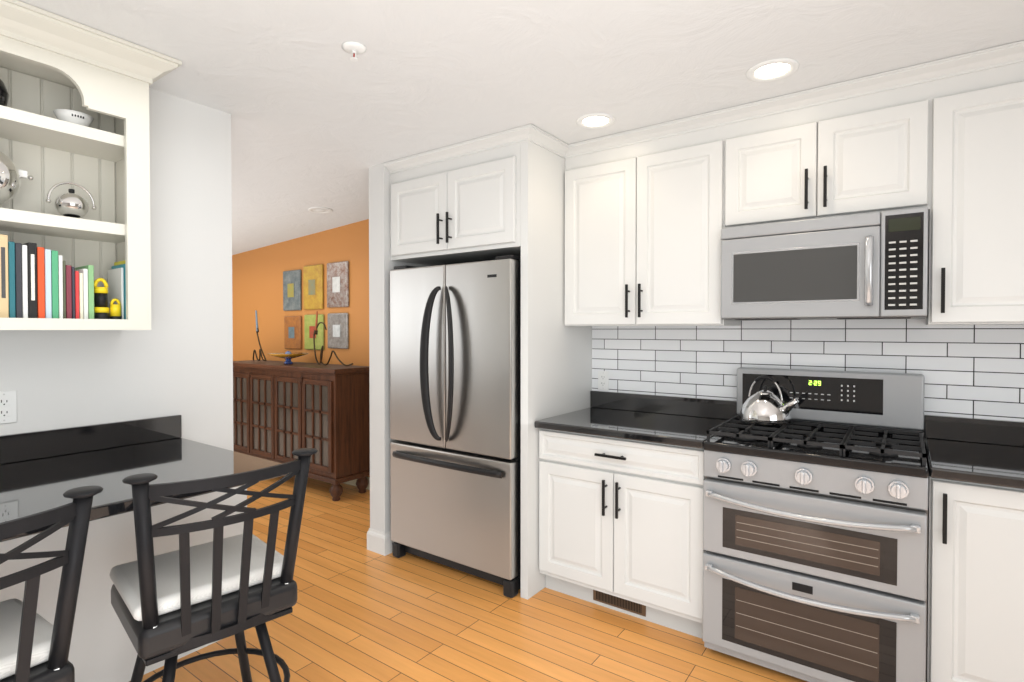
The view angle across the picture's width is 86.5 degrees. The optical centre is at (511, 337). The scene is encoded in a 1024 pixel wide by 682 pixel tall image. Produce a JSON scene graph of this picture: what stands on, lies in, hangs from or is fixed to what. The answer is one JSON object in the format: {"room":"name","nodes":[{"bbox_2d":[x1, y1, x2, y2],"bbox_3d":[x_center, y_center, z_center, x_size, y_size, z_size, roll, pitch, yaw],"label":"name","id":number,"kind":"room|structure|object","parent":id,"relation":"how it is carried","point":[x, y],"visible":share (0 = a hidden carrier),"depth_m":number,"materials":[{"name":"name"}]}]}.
{"room":"kitchen","nodes":[
{"label":"kitchen","id":0,"kind":"room"},
{"bbox_2d":[129,473,807,681],"bbox_3d":[-2.151,1.394,1.635,12.400,0.060,6.500,1,1,36],"label":"floor","id":1,"kind":"structure","parent":0,"point":[360,613],"depth_m":2.50,"materials":[{"name":"brown wood"}]},
{"bbox_2d":[0,485,102,681],"bbox_3d":[-1.352,0.869,1.276,0.563,1.001,0.532,1,1,36],"label":"stool","id":2,"kind":"object","parent":1,"relation":"on","point":[34,646],"visible":1,"depth_m":1.31,"materials":[{"name":"black metal"}]},
{"bbox_2d":[110,448,317,681],"bbox_3d":[-0.993,0.862,1.751,0.580,1.001,0.557,1,1,36],"label":"stool","id":3,"kind":"object","parent":1,"relation":"on","point":[169,607],"visible":1,"depth_m":1.63,"materials":[{"name":"black metal"}]},
{"bbox_2d":[233,360,369,500],"bbox_3d":[-2.015,0.779,4.995,1.810,1.075,0.405,1,1,36],"label":"sideboard","id":4,"kind":"object","parent":1,"relation":"on","point":[282,411],"visible":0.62,"depth_m":4.60,"materials":[{"name":"brown wood"}]},
{"bbox_2d":[253,310,266,360],"bbox_3d":[-2.480,-0.018,5.329,0.230,0.497,0.053,1,1,36],"label":"candle holder","id":5,"kind":"object","parent":4,"relation":"on","point":[260,349],"visible":1,"depth_m":5.31,"materials":[{"name":"brown metal"}]},
{"bbox_2d":[268,351,308,363],"bbox_3d":[-2.055,0.182,5.000,0.356,0.115,0.356,1,1,36],"label":"glass bowl","id":6,"kind":"object","parent":4,"relation":"on","point":[288,356],"visible":1,"depth_m":4.95,"materials":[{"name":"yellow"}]},
{"bbox_2d":[313,311,352,365],"bbox_3d":[-1.531,0.008,4.620,0.511,0.469,0.053,1,1,36],"label":"candle holder","id":7,"kind":"object","parent":4,"relation":"on","point":[316,333],"visible":1,"depth_m":4.71,"materials":[{"name":"brown metal"}]},
{"bbox_2d":[390,255,520,597],"bbox_3d":[-0.184,0.454,3.305,0.908,1.772,0.807,1,1,36],"label":"fridge","id":8,"kind":"object","parent":1,"relation":"on","point":[455,394],"visible":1,"depth_m":2.97,"materials":[{"name":"silver metal"}]},
{"bbox_2d":[539,429,705,637],"bbox_3d":[0.664,0.909,2.856,0.865,0.876,0.610,1,1,36],"label":"base cabinet","id":9,"kind":"object","parent":1,"relation":"on","point":[621,518],"depth_m":2.58,"materials":[{"name":"white wood"}]},
{"bbox_2d":[593,590,645,616],"bbox_3d":[0.525,1.299,2.678,0.280,0.064,0.005,1,1,36],"label":"air vent","id":10,"kind":"object","parent":9,"relation":"attached to","point":[621,603],"visible":0.79,"depth_m":2.67,"materials":[{"name":"brown metal"}]},
{"bbox_2d":[534,391,1023,488],"bbox_3d":[1.425,0.409,2.278,2.768,0.137,0.646,1,1,36],"label":"countertop","id":11,"kind":"structure","parent":9,"relation":"on","point":[980,451],"depth_m":2.41,"materials":[{"name":"black stone"}]},
{"bbox_2d":[702,367,928,681],"bbox_3d":[1.277,0.757,2.310,0.759,1.195,0.719,1,1,36],"label":"range","id":12,"kind":"object","parent":1,"relation":"on","point":[815,526],"visible":1,"depth_m":2.10,"materials":[{"name":"silver metal"}]},
{"bbox_2d":[740,375,798,425],"bbox_3d":[1.196,0.285,2.528,0.258,0.218,0.220,1,1,36],"label":"kettle","id":13,"kind":"object","parent":12,"relation":"on","point":[765,406],"visible":0.98,"depth_m":2.47,"materials":[{"name":"silver metal"}]},
{"bbox_2d":[926,475,1023,681],"bbox_3d":[1.867,0.921,1.989,0.567,0.876,0.610,1,1,36],"label":"base cabinet","id":14,"kind":"object","parent":1,"relation":"on","point":[975,546],"depth_m":1.84,"materials":[{"name":"white wood"}]},
{"bbox_2d":[0,88,1021,681],"bbox_3d":[-2.210,0.115,1.536,12.400,2.500,6.600,1,1,36],"label":"wall","id":15,"kind":"structure","parent":0,"point":[210,294],"depth_m":2.41,"materials":[{"name":"white paint"}]},
{"bbox_2d":[0,390,16,423],"bbox_3d":[-1.813,0.248,1.910,0.008,0.115,0.116,1,1,36],"label":"electrical outlet","id":16,"kind":"object","parent":15,"relation":"attached to","point":[8,406],"visible":1,"depth_m":1.94,"materials":[{"name":"white plastic"}]},
{"bbox_2d":[0,0,181,329],"bbox_3d":[-1.879,-0.530,1.504,0.359,1.018,1.651,1,1,36],"label":"bookshelf","id":17,"kind":"object","parent":15,"relation":"attached to","point":[50,62],"visible":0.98,"depth_m":1.98,"materials":[{"name":"beige wood"}]},
{"bbox_2d":[0,79,8,106],"bbox_3d":[-1.724,-0.809,1.770,0.132,0.140,0.132,1,1,36],"label":"vase","id":18,"kind":"object","parent":17,"relation":"on","point":[4,96],"visible":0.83,"depth_m":1.78,"materials":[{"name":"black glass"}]},
{"bbox_2d":[0,234,125,318],"bbox_3d":[-1.645,-0.198,1.911,0.204,0.272,0.491,1,1,36],"label":"books","id":19,"kind":"object","parent":17,"relation":"on","point":[38,282],"visible":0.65,"depth_m":1.84,"materials":[{"name":"multicoloured paper"}]},
{"bbox_2d":[53,109,93,126],"bbox_3d":[-1.579,-0.771,1.962,0.116,0.058,0.116,1,1,36],"label":"bowl","id":20,"kind":"object","parent":17,"relation":"on","point":[75,117],"visible":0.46,"depth_m":1.93,"materials":[{"name":"white ceramic"}]},
{"bbox_2d":[0,415,286,541],"bbox_3d":[-1.909,0.426,1.067,0.838,0.137,2.685,1,1,36],"label":"countertop","id":21,"kind":"structure","parent":15,"relation":"on","point":[43,470],"depth_m":1.92,"materials":[{"name":"black stone"}]},
{"bbox_2d":[283,270,301,310],"bbox_3d":[-2.170,-0.464,5.362,0.295,0.395,0.029,1,1,36],"label":"art","id":22,"kind":"object","parent":15,"relation":"attached to","point":[291,290],"visible":0.96,"depth_m":5.34,"materials":[{"name":"ceramic"}]},
{"bbox_2d":[284,316,301,348],"bbox_3d":[-2.161,-0.049,5.362,0.280,0.325,0.029,1,1,36],"label":"art","id":23,"kind":"object","parent":15,"relation":"attached to","point":[292,332],"visible":0.96,"depth_m":5.34,"materials":[{"name":"ceramic"}]},
{"bbox_2d":[303,264,323,309],"bbox_3d":[-1.886,-0.476,5.158,0.300,0.420,0.029,1,1,36],"label":"art","id":24,"kind":"object","parent":15,"relation":"attached to","point":[313,292],"visible":0.98,"depth_m":5.14,"materials":[{"name":"ceramic"}]},
{"bbox_2d":[304,314,323,349],"bbox_3d":[-1.877,-0.051,5.158,0.295,0.335,0.029,1,1,36],"label":"art","id":25,"kind":"object","parent":15,"relation":"attached to","point":[309,324],"visible":0.73,"depth_m":5.15,"materials":[{"name":"ceramic"}]},
{"bbox_2d":[327,261,348,307],"bbox_3d":[-1.585,-0.480,4.941,0.305,0.410,0.029,1,1,36],"label":"art","id":26,"kind":"object","parent":15,"relation":"attached to","point":[337,284],"visible":1,"depth_m":4.92,"materials":[{"name":"ceramic"}]},
{"bbox_2d":[327,313,348,348],"bbox_3d":[-1.585,-0.061,4.947,0.290,0.322,0.029,1,1,36],"label":"art","id":27,"kind":"object","parent":15,"relation":"attached to","point":[338,330],"visible":0.98,"depth_m":4.92,"materials":[{"name":"ceramic"}]},
{"bbox_2d":[344,477,369,489],"bbox_3d":[-2.821,1.237,5.868,5.960,0.135,0.012,1,1,36],"label":"baseboard","id":28,"kind":"structure","parent":15,"relation":"attached to","point":[353,482],"depth_m":4.84,"materials":[{"name":"white wood"}]},
{"bbox_2d":[367,528,391,550],"bbox_3d":[-0.666,1.266,3.774,0.014,0.135,0.840,1,1,36],"label":"baseboard","id":29,"kind":"structure","parent":15,"relation":"attached to","point":[379,542],"depth_m":3.38,"materials":[{"name":"white wood"}]},
{"bbox_2d":[383,129,510,265],"bbox_3d":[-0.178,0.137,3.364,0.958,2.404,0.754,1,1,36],"label":"upper cabinet","id":30,"kind":"object","parent":15,"relation":"attached to","point":[451,204],"depth_m":3.05,"materials":[{"name":"white wood"}]},
{"bbox_2d":[511,40,1023,599],"bbox_3d":[1.363,0.153,2.253,2.842,2.404,0.754,1,1,36],"label":"upper cabinet","id":31,"kind":"object","parent":15,"relation":"attached to","point":[623,228],"depth_m":2.52,"materials":[{"name":"white wood"}]},
{"bbox_2d":[721,207,927,320],"bbox_3d":[1.369,-0.291,2.422,0.756,0.420,0.460,1,1,36],"label":"microwave","id":32,"kind":"object","parent":31,"relation":"attached to","point":[872,265],"visible":1,"depth_m":2.25,"materials":[{"name":"silver metal"}]},
{"bbox_2d":[592,318,1023,421],"bbox_3d":[1.614,0.109,2.537,2.768,0.456,0.001,1,1,36],"label":"tile backsplash","id":33,"kind":"structure","parent":15,"relation":"attached to","point":[972,371],"depth_m":2.60,"materials":[{"name":"white tile"}]},
{"bbox_2d":[598,371,608,389],"bbox_3d":[0.553,0.260,3.299,0.070,0.115,0.008,1,1,36],"label":"electrical outlet","id":34,"kind":"object","parent":33,"relation":"attached to","point":[603,380],"visible":1,"depth_m":3.29,"materials":[{"name":"white plastic"}]},
{"bbox_2d":[19,0,1023,254],"bbox_3d":[-2.166,-0.920,1.582,12.400,0.443,6.450,1,1,36],"label":"ceiling","id":35,"kind":"structure","parent":0,"point":[319,118],"depth_m":2.08,"materials":[{"name":"white paint"}]},
{"bbox_2d":[308,207,332,213],"bbox_3d":[-1.529,-1.014,4.345,0.188,0.016,0.188,1,1,36],"label":"recessed light","id":36,"kind":"object","parent":35,"relation":"in","point":[321,210],"visible":1,"depth_m":4.33,"materials":[{"name":"white plastic"}]},
{"bbox_2d":[342,41,365,61],"bbox_3d":[-0.570,-1.024,1.964,0.086,0.044,0.086,1,1,36],"label":"sprinkler","id":37,"kind":"object","parent":35,"relation":"attached to","point":[353,48],"visible":1,"depth_m":1.95,"materials":[{"name":"white"}]},
{"bbox_2d":[576,113,614,128],"bbox_3d":[0.407,-1.053,2.653,0.188,0.006,0.188,1,1,36],"label":"recessed light","id":38,"kind":"object","parent":35,"relation":"in","point":[595,120],"visible":1,"depth_m":2.64,"materials":[{"name":"white"}]},
{"bbox_2d":[746,58,798,81],"bbox_3d":[1.021,-1.046,2.136,0.188,0.006,0.188,1,1,36],"label":"recessed light","id":39,"kind":"object","parent":35,"relation":"in","point":[772,70],"visible":1,"depth_m":2.13,"materials":[{"name":"white"}]}
]}

